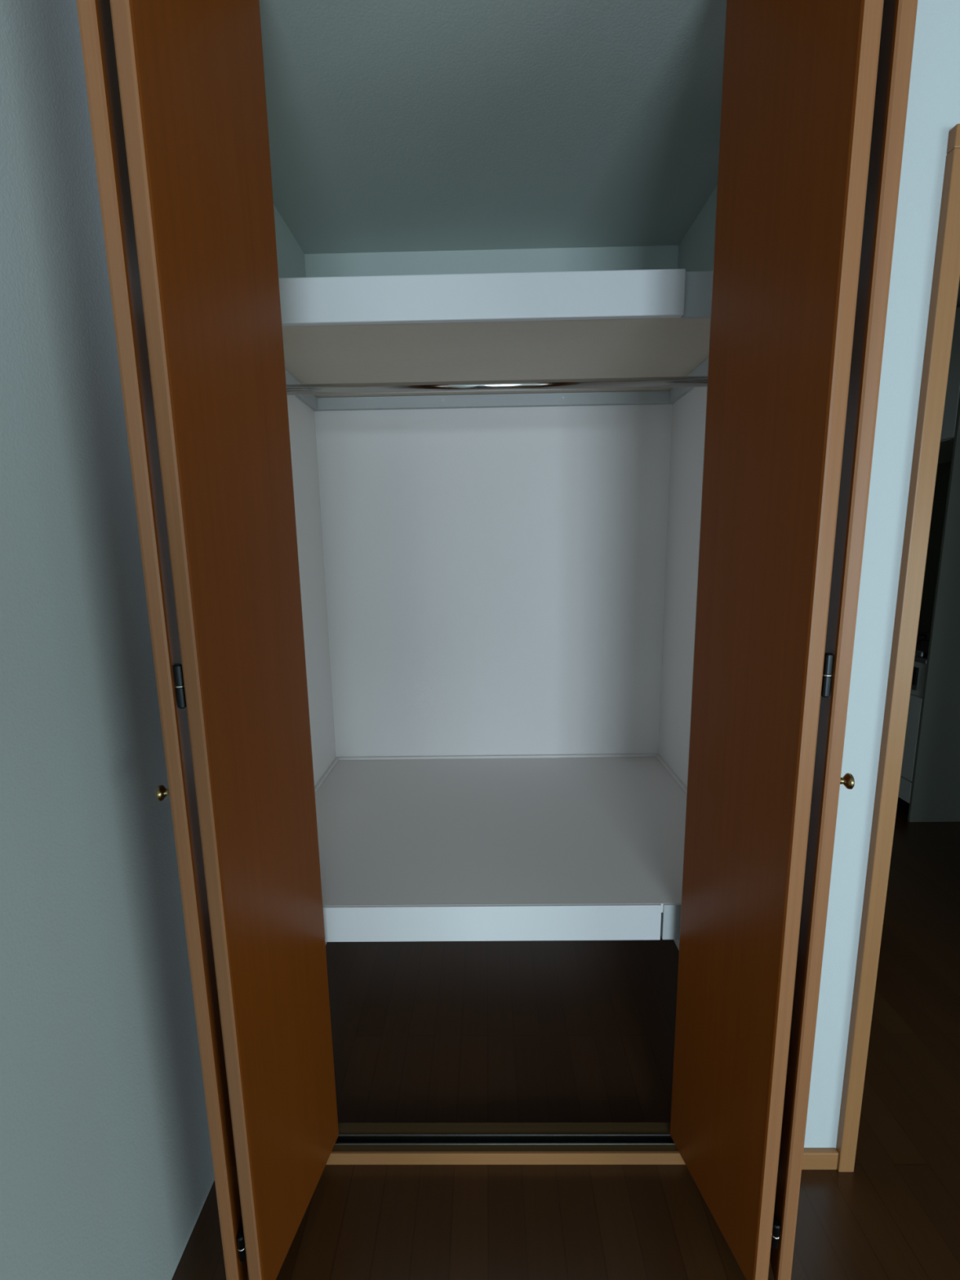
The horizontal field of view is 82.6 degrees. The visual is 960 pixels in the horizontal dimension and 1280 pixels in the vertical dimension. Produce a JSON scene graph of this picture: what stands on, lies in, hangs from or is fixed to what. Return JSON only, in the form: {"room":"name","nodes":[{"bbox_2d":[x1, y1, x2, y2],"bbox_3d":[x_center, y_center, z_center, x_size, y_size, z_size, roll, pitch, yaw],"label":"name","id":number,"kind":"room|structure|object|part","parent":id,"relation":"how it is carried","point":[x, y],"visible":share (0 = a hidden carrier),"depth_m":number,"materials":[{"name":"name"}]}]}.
{"room":"bedroom","nodes":[
{"label":"bedroom","id":0,"kind":"room"},
{"bbox_2d":[0,0,336,1279],"bbox_3d":[-0.662,0.305,-0.663,0.137,2.400,5.525,-1,10,1],"label":"wall","id":1,"kind":"structure","parent":0,"point":[107,1171],"depth_m":0.84,"materials":[{"name":"white paint"}]},
{"bbox_2d":[286,376,707,395],"bbox_3d":[0.039,-0.656,1.411,1.230,0.054,0.054,-1,10,1],"label":"rod","id":2,"kind":"object","parent":1,"relation":"attached to","point":[676,381],"visible":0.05,"depth_m":1.40,"materials":[{"name":"silver metal"}]},
{"bbox_2d":[304,244,679,756],"bbox_3d":[0.054,-0.158,2.021,1.232,2.397,0.060,-1,10,1],"label":"wall","id":3,"kind":"structure","parent":0,"point":[495,577],"depth_m":1.97,"materials":[{"name":"white paint"}]},
{"bbox_2d":[278,268,712,411],"bbox_3d":[0.039,-0.812,1.555,1.230,0.134,0.641,-1,10,1],"label":"shelf","id":4,"kind":"object","parent":3,"relation":"attached to","point":[643,322],"visible":0.65,"depth_m":1.33,"materials":[{"name":"white wood"}]},
{"bbox_2d":[314,753,687,942],"bbox_3d":[0.059,0.561,1.665,1.232,0.097,0.882,-1,10,1],"label":"shelf","id":5,"kind":"object","parent":3,"relation":"attached to","point":[538,846],"visible":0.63,"depth_m":1.46,"materials":[{"name":"white wood"}]},
{"bbox_2d":[259,0,726,253],"bbox_3d":[0.030,-1.238,1.371,1.232,0.050,0.865,-1,10,1],"label":"ceiling","id":6,"kind":"structure","parent":0,"point":[394,126],"depth_m":1.25,"materials":[{"name":"paint"}]},
{"bbox_2d":[171,806,959,1279],"bbox_3d":[1.695,1.283,0.679,4.786,0.050,7.900,-1,10,1],"label":"floor","id":7,"kind":"structure","parent":0,"point":[517,1031],"depth_m":1.36,"materials":[{"name":"brown wood"}]},
{"bbox_2d":[897,631,927,813],"bbox_3d":[2.447,0.349,3.528,0.619,0.822,1.751,-1,10,1],"label":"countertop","id":8,"kind":"structure","parent":7,"relation":"on","point":[916,696],"depth_m":2.71,"materials":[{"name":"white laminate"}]},
{"bbox_3d":[2.149,0.712,3.008,0.018,0.108,0.590,-1,10,1],"label":"drawer","id":9,"kind":"part","parent":8,"relation":"part of","materials":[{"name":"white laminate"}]},
{"bbox_3d":[2.145,0.443,2.962,0.018,0.425,0.590,-1,10,1],"label":"cabinet door","id":10,"kind":"part","parent":8,"relation":"part of","materials":[{"name":"white laminate"}]},
{"bbox_2d":[911,666,919,690],"bbox_3d":[2.112,0.143,2.941,0.034,0.114,0.580,-1,10,1],"label":"oven","id":11,"kind":"object","parent":8,"relation":"attached to","point":[915,673],"visible":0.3,"depth_m":2.66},
{"bbox_3d":[2.128,0.187,2.949,0.002,0.024,0.580,-1,10,1],"label":"grill panel","id":12,"kind":"part","parent":11,"relation":"part of","materials":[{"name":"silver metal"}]},
{"bbox_2d":[914,631,927,663],"bbox_3d":[2.441,-0.045,3.461,0.619,0.022,1.751,-1,10,1],"label":"countertop","id":13,"kind":"structure","parent":8,"relation":"on","point":[921,660],"depth_m":2.64,"materials":[{"name":"silver metal"}]},
{"bbox_2d":[915,632,930,657],"bbox_3d":[2.393,0.009,2.916,0.510,0.054,0.560,-1,10,1],"label":"gas stove","id":14,"kind":"object","parent":8,"relation":"on","point":[922,638],"visible":0.24,"depth_m":2.82,"materials":[{"name":"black metal"}]},
{"bbox_2d":[657,185,717,951],"bbox_3d":[0.695,-0.095,1.586,0.060,2.397,0.925,-1,10,1],"label":"wall","id":15,"kind":"structure","parent":0,"point":[688,411],"depth_m":1.79,"materials":[{"name":"white paint"}]},
{"bbox_2d":[804,0,959,1148],"bbox_3d":[1.183,-0.017,1.074,3.786,2.400,0.100,-1,10,1],"label":"wall","id":16,"kind":"structure","parent":0,"point":[933,108],"depth_m":0.99,"materials":[{"name":"white paint"}]},
{"bbox_2d":[75,0,338,1279],"bbox_3d":[-0.439,0.047,0.946,0.180,2.306,0.300,-1,10,1],"label":"bifold door","id":17,"kind":"structure","parent":16,"relation":"in","point":[176,95],"depth_m":0.86,"materials":[{"name":"brown wood"}]},
{"bbox_3d":[-0.489,0.048,0.946,0.024,2.306,0.301,-3,10,-10],"label":"pivot panel","id":18,"kind":"part","parent":17,"relation":"part of","materials":[{"name":"brown wood"}]},
{"bbox_3d":[-0.487,0.236,0.846,0.024,0.025,0.025,-3,10,-10],"label":"knob","id":19,"kind":"part","parent":17,"relation":"part of","materials":[{"name":"gold metal"}]},
{"bbox_2d":[325,1122,685,1164],"bbox_3d":[0.060,1.169,1.271,1.151,0.030,0.068,-1,10,1],"label":"closet door frame","id":20,"kind":"structure","parent":16,"relation":"attached to","point":[340,1154],"depth_m":1.25,"materials":[{"name":"brown wood"}]},
{"bbox_2d":[334,1133,675,1145],"bbox_3d":[0.060,1.163,1.266,1.149,0.019,0.022,-1,10,1],"label":"door track","id":21,"kind":"object","parent":20,"relation":"on","point":[513,1139],"visible":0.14,"depth_m":1.27,"materials":[{"name":"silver metal"}]},
{"bbox_2d":[670,0,917,1279],"bbox_3d":[0.514,0.032,0.943,0.190,2.306,0.282,-1,10,1],"label":"bifold door","id":22,"kind":"structure","parent":16,"relation":"in","point":[815,93],"depth_m":0.87,"materials":[{"name":"brown wood"}]},
{"bbox_3d":[0.568,0.032,0.942,0.024,2.306,0.284,1,10,13],"label":"pivot panel","id":23,"kind":"part","parent":22,"relation":"part of","materials":[{"name":"brown wood"}]},
{"bbox_3d":[0.566,0.219,0.849,0.024,0.025,0.025,1,10,13],"label":"knob","id":24,"kind":"part","parent":22,"relation":"part of","materials":[{"name":"gold metal"}]},
{"bbox_2d":[801,1148,838,1169],"bbox_3d":[0.726,1.159,1.221,0.140,0.046,0.012,-1,10,1],"label":"baseboard","id":25,"kind":"structure","parent":16,"relation":"attached to","point":[813,1158],"depth_m":1.22,"materials":[{"name":"brown wood"}]},
{"bbox_2d":[835,123,959,1172],"bbox_3d":[1.215,0.161,1.102,0.868,2.038,0.128,-1,10,1],"label":"door frame","id":26,"kind":"structure","parent":16,"relation":"in","point":[946,272],"depth_m":1.01,"materials":[{"name":"brown wood"}]},
{"bbox_2d":[907,396,959,822],"bbox_3d":[3.106,-0.291,2.516,1.973,2.400,0.012,-1,10,1],"label":"wall","id":27,"kind":"structure","parent":0,"point":[935,797],"depth_m":2.61,"materials":[{"name":"paint"}]},
{"bbox_2d":[917,461,951,632],"bbox_3d":[2.799,-0.434,3.392,0.100,2.400,1.753,-1,10,1],"label":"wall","id":28,"kind":"structure","parent":0,"point":[943,473],"depth_m":3.30,"materials":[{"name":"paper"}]},
{"bbox_2d":[937,306,959,463],"bbox_3d":[2.422,-1.330,3.244,0.615,0.568,1.751,-1,10,1],"label":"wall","id":29,"kind":"structure","parent":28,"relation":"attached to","point":[953,390],"depth_m":2.44,"materials":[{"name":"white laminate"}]},
{"bbox_2d":[955,278,959,308],"bbox_3d":[1.656,-1.137,0.271,4.786,0.060,7.900,-1,10,1],"label":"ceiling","id":30,"kind":"structure","parent":0,"point":[958,292],"depth_m":2.34,"materials":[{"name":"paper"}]}
]}

